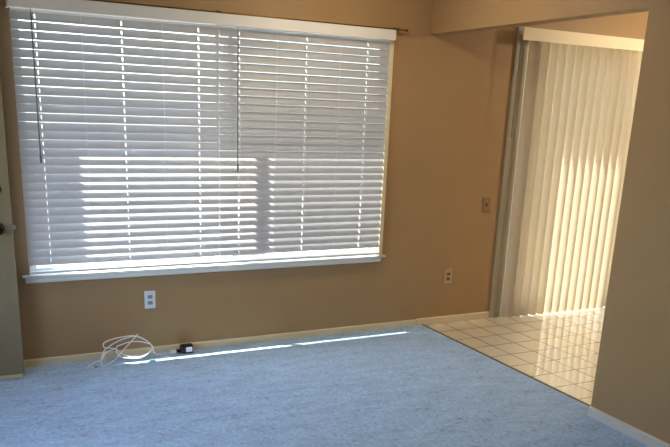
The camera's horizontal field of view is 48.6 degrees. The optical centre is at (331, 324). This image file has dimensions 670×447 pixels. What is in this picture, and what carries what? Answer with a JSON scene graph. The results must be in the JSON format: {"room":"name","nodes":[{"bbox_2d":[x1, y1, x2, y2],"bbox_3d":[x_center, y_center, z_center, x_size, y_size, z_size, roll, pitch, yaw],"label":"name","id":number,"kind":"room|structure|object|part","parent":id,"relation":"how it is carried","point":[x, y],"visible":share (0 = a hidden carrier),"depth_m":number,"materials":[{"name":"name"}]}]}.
{"room":"empty living room","nodes":[
{"label":"empty living room","id":0,"kind":"room"},
{"bbox_2d":[0,0,648,359],"bbox_3d":[0.470,-1.132,5.320,7.310,2.500,0.095,-6,18,-26],"label":"wall","id":1,"kind":"structure","parent":0,"point":[450,94],"depth_m":5.23,"materials":[{"name":"beige paint"}]},
{"bbox_2d":[36,257,215,267],"bbox_3d":[-1.343,-0.357,4.807,1.290,0.058,0.220,-6,18,-26],"label":"rail","id":2,"kind":"object","parent":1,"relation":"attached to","point":[203,257],"visible":0.07,"depth_m":4.88,"materials":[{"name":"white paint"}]},
{"bbox_2d":[144,291,155,308],"bbox_3d":[-1.154,-0.158,4.721,0.070,0.115,0.009,-6,18,-26],"label":"wall outlet","id":3,"kind":"object","parent":1,"relation":"attached to","point":[149,296],"visible":1,"depth_m":4.72,"materials":[{"name":"white plastic"}]},
{"bbox_2d":[5,0,395,40],"bbox_3d":[-0.654,-1.809,4.408,2.359,0.064,0.107,-6,18,-26],"label":"blind valance","id":4,"kind":"object","parent":1,"relation":"attached to","point":[84,6],"visible":1,"depth_m":4.30,"materials":[{"name":"white plastic"}]},
{"bbox_2d":[9,7,393,283],"bbox_3d":[-0.695,-1.094,4.695,2.450,1.534,0.142,-6,18,-26],"label":"window","id":5,"kind":"structure","parent":1,"relation":"in","point":[155,271],"depth_m":4.86,"materials":[{"name":"white plastic"}]},
{"bbox_2d":[8,6,219,273],"bbox_3d":[-1.209,-1.060,4.344,1.148,1.490,0.070,-6,18,-26],"label":"horizontal blind","id":6,"kind":"object","parent":5,"relation":"attached to","point":[87,207],"visible":1,"depth_m":4.33,"materials":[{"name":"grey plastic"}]},
{"bbox_3d":[-1.615,-1.003,4.159,0.002,1.425,0.052,-6,18,-26],"label":"ladder cord","id":7,"kind":"part","parent":6,"relation":"part of","materials":[{"name":"white fabric"}]},
{"bbox_3d":[-1.393,-1.017,4.238,0.002,1.425,0.002,-12,21,-40],"label":"lift cord","id":8,"kind":"part","parent":6,"relation":"part of","materials":[{"name":"white fabric"}]},
{"bbox_3d":[-1.235,-0.351,4.546,1.148,0.014,0.025,-6,18,-26],"label":"rail","id":9,"kind":"part","parent":6,"relation":"part of","materials":[{"name":"white plastic"}]},
{"bbox_3d":[-1.208,-1.044,4.357,0.002,1.425,0.052,-6,18,-26],"label":"ladder cord","id":10,"kind":"part","parent":6,"relation":"part of","materials":[{"name":"white fabric"}]},
{"bbox_3d":[-0.993,-1.057,4.432,0.002,1.425,0.002,-12,21,-40],"label":"lift cord","id":11,"kind":"part","parent":6,"relation":"part of","materials":[{"name":"white fabric"}]},
{"bbox_3d":[-0.809,-1.084,4.551,0.002,1.425,0.052,-6,18,-26],"label":"ladder cord","id":12,"kind":"part","parent":6,"relation":"part of","materials":[{"name":"white fabric"}]},
{"bbox_3d":[-1.192,-1.069,4.476,1.240,1.458,0.023,-6,18,-26],"label":"sash","id":13,"kind":"part","parent":5,"relation":"part of","materials":[{"name":"white plastic"}]},
{"bbox_3d":[-0.206,-1.177,4.982,1.187,1.458,0.023,-6,18,-26],"label":"sash","id":14,"kind":"part","parent":5,"relation":"part of","materials":[{"name":"white plastic"}]},
{"bbox_2d":[218,25,389,263],"bbox_3d":[-0.163,-1.166,4.852,1.182,1.490,0.070,-6,18,-26],"label":"horizontal blind","id":15,"kind":"object","parent":5,"relation":"attached to","point":[271,218],"visible":1,"depth_m":4.84,"materials":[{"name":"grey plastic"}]},
{"bbox_3d":[-0.582,-1.107,4.661,0.002,1.425,0.052,-6,18,-26],"label":"ladder cord","id":16,"kind":"part","parent":15,"relation":"part of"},
{"bbox_3d":[-0.357,-1.122,4.742,0.002,1.425,0.002,-12,21,-40],"label":"lift cord","id":17,"kind":"part","parent":15,"relation":"part of","materials":[{"name":"white fabric"}]},
{"bbox_3d":[-0.189,-0.457,5.054,1.182,0.014,0.025,-6,18,-26],"label":"rail","id":18,"kind":"part","parent":15,"relation":"part of","materials":[{"name":"white plastic"}]},
{"bbox_3d":[-0.180,-1.148,4.857,0.002,1.425,0.052,-6,18,-26],"label":"ladder cord","id":19,"kind":"part","parent":15,"relation":"part of","materials":[{"name":"white fabric"}]},
{"bbox_3d":[0.035,-1.161,4.932,0.002,1.425,0.002,-1,17,-11],"label":"lift cord","id":20,"kind":"part","parent":15,"relation":"part of","materials":[{"name":"white fabric"}]},
{"bbox_3d":[0.214,-1.188,5.048,0.002,1.425,0.052,-6,18,-26],"label":"ladder cord","id":21,"kind":"part","parent":15,"relation":"part of","materials":[{"name":"white fabric"}]},
{"bbox_3d":[0.369,-1.196,5.161,0.028,1.453,0.052,-6,18,-26],"label":"trim","id":22,"kind":"part","parent":5,"relation":"part of","materials":[{"name":"beige paint"}]},
{"bbox_2d":[89,0,407,31],"bbox_3d":[-0.674,-1.855,4.405,2.627,0.026,0.069,-6,18,-26],"label":"curtain rod","id":23,"kind":"object","parent":1,"relation":"attached to","point":[216,11],"visible":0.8,"depth_m":4.44,"materials":[{"name":"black metal"}]},
{"bbox_2d":[24,311,488,366],"bbox_3d":[-0.735,0.121,5.024,4.477,0.051,0.012,-6,18,-26],"label":"baseboard","id":24,"kind":"structure","parent":1,"relation":"attached to","point":[309,333],"depth_m":5.12,"materials":[{"name":"beige paint"}]},
{"bbox_2d":[444,269,452,283],"bbox_3d":[0.900,-0.372,5.718,0.070,0.115,0.009,-6,18,-26],"label":"wall outlet","id":25,"kind":"object","parent":1,"relation":"attached to","point":[448,272],"visible":1,"depth_m":5.71,"materials":[{"name":"beige plastic"}]},
{"bbox_2d":[482,197,490,211],"bbox_3d":[1.192,-0.920,5.699,0.070,0.115,0.008,-6,18,-26],"label":"wall jack","id":26,"kind":"object","parent":1,"relation":"attached to","point":[486,200],"visible":1,"depth_m":5.70,"materials":[{"name":"brown plastic"}]},
{"bbox_2d":[489,26,529,316],"bbox_3d":[2.163,-1.214,6.158,1.943,2.200,0.110,-6,18,-26],"label":"door","id":27,"kind":"structure","parent":1,"relation":"in","point":[511,145],"depth_m":5.71,"materials":[{"name":"grey paint"}]},
{"bbox_3d":[2.204,-1.209,6.199,1.835,2.170,0.080,-6,18,-26],"label":"frame","id":28,"kind":"part","parent":27,"relation":"part of","materials":[{"name":"white plastic"}]},
{"bbox_2d":[500,27,643,317],"bbox_3d":[2.230,-1.189,6.094,2.082,2.179,0.107,-6,18,-26],"label":"vertical blind","id":29,"kind":"object","parent":1,"relation":"attached to","point":[580,90],"visible":0.59,"depth_m":5.88,"materials":[{"name":"beige plastic"}]},
{"bbox_2d":[0,306,648,446],"bbox_3d":[1.885,0.918,2.836,7.120,0.060,6.695,-6,18,-26],"label":"floor","id":30,"kind":"structure","parent":0,"point":[416,385],"depth_m":4.24,"materials":[{"name":"blue carpet"}]},
{"bbox_2d":[88,334,175,367],"bbox_3d":[-1.256,0.149,4.679,0.574,0.144,0.124,-8,19,-32],"label":"charging cable","id":31,"kind":"object","parent":30,"relation":"on","point":[134,336],"visible":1,"depth_m":4.65,"materials":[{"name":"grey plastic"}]},
{"bbox_2d":[176,343,192,353],"bbox_3d":[-0.959,0.158,4.850,0.104,0.055,0.051,-6,18,-26],"label":"power adapter","id":32,"kind":"object","parent":30,"relation":"on","point":[184,348],"visible":1,"depth_m":4.84,"materials":[{"name":"black plastic"}]},
{"bbox_2d":[422,324,590,405],"bbox_3d":[1.112,0.245,4.934,0.018,0.005,1.843,-6,18,-26],"label":"trim","id":33,"kind":"structure","parent":30,"relation":"on","point":[422,324],"depth_m":4.82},
{"bbox_2d":[431,0,669,443],"bbox_3d":[1.651,-0.567,3.540,0.110,2.500,4.300,-6,18,-26],"label":"wall","id":34,"kind":"structure","parent":0,"point":[632,381],"depth_m":3.71,"materials":[{"name":"beige paint"}]},
{"bbox_2d":[587,406,669,446],"bbox_3d":[1.962,0.802,3.045,0.012,0.057,2.448,-6,18,-26],"label":"baseboard","id":35,"kind":"structure","parent":34,"relation":"attached to","point":[610,421],"depth_m":3.86,"materials":[{"name":"white wood"}]},
{"bbox_3d":[-1.278,0.088,0.884,0.095,2.500,6.600,-6,18,-26],"label":"wall","id":36,"kind":"structure","parent":0,"visible":0},
{"bbox_2d":[0,79,23,379],"bbox_3d":[-2.145,-0.628,3.817,0.945,2.041,0.121,-6,18,-26],"label":"door","id":37,"kind":"structure","parent":36,"relation":"in","point":[11,350],"depth_m":4.14,"materials":[{"name":"paint"}]},
{"bbox_3d":[-1.798,-0.513,4.005,0.068,0.068,0.075,-6,18,-26],"label":"knob","id":38,"kind":"part","parent":37,"relation":"part of","materials":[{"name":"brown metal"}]},
{"label":"outside","id":39,"kind":"structure","parent":0,"visible":0},
{"bbox_2d":[36,200,223,265],"bbox_3d":[-4.703,0.735,3.168,12.200,0.200,18.000,-6,18,-26],"label":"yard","id":40,"kind":"structure","parent":39,"point":[127,200],"depth_m":8.20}
]}

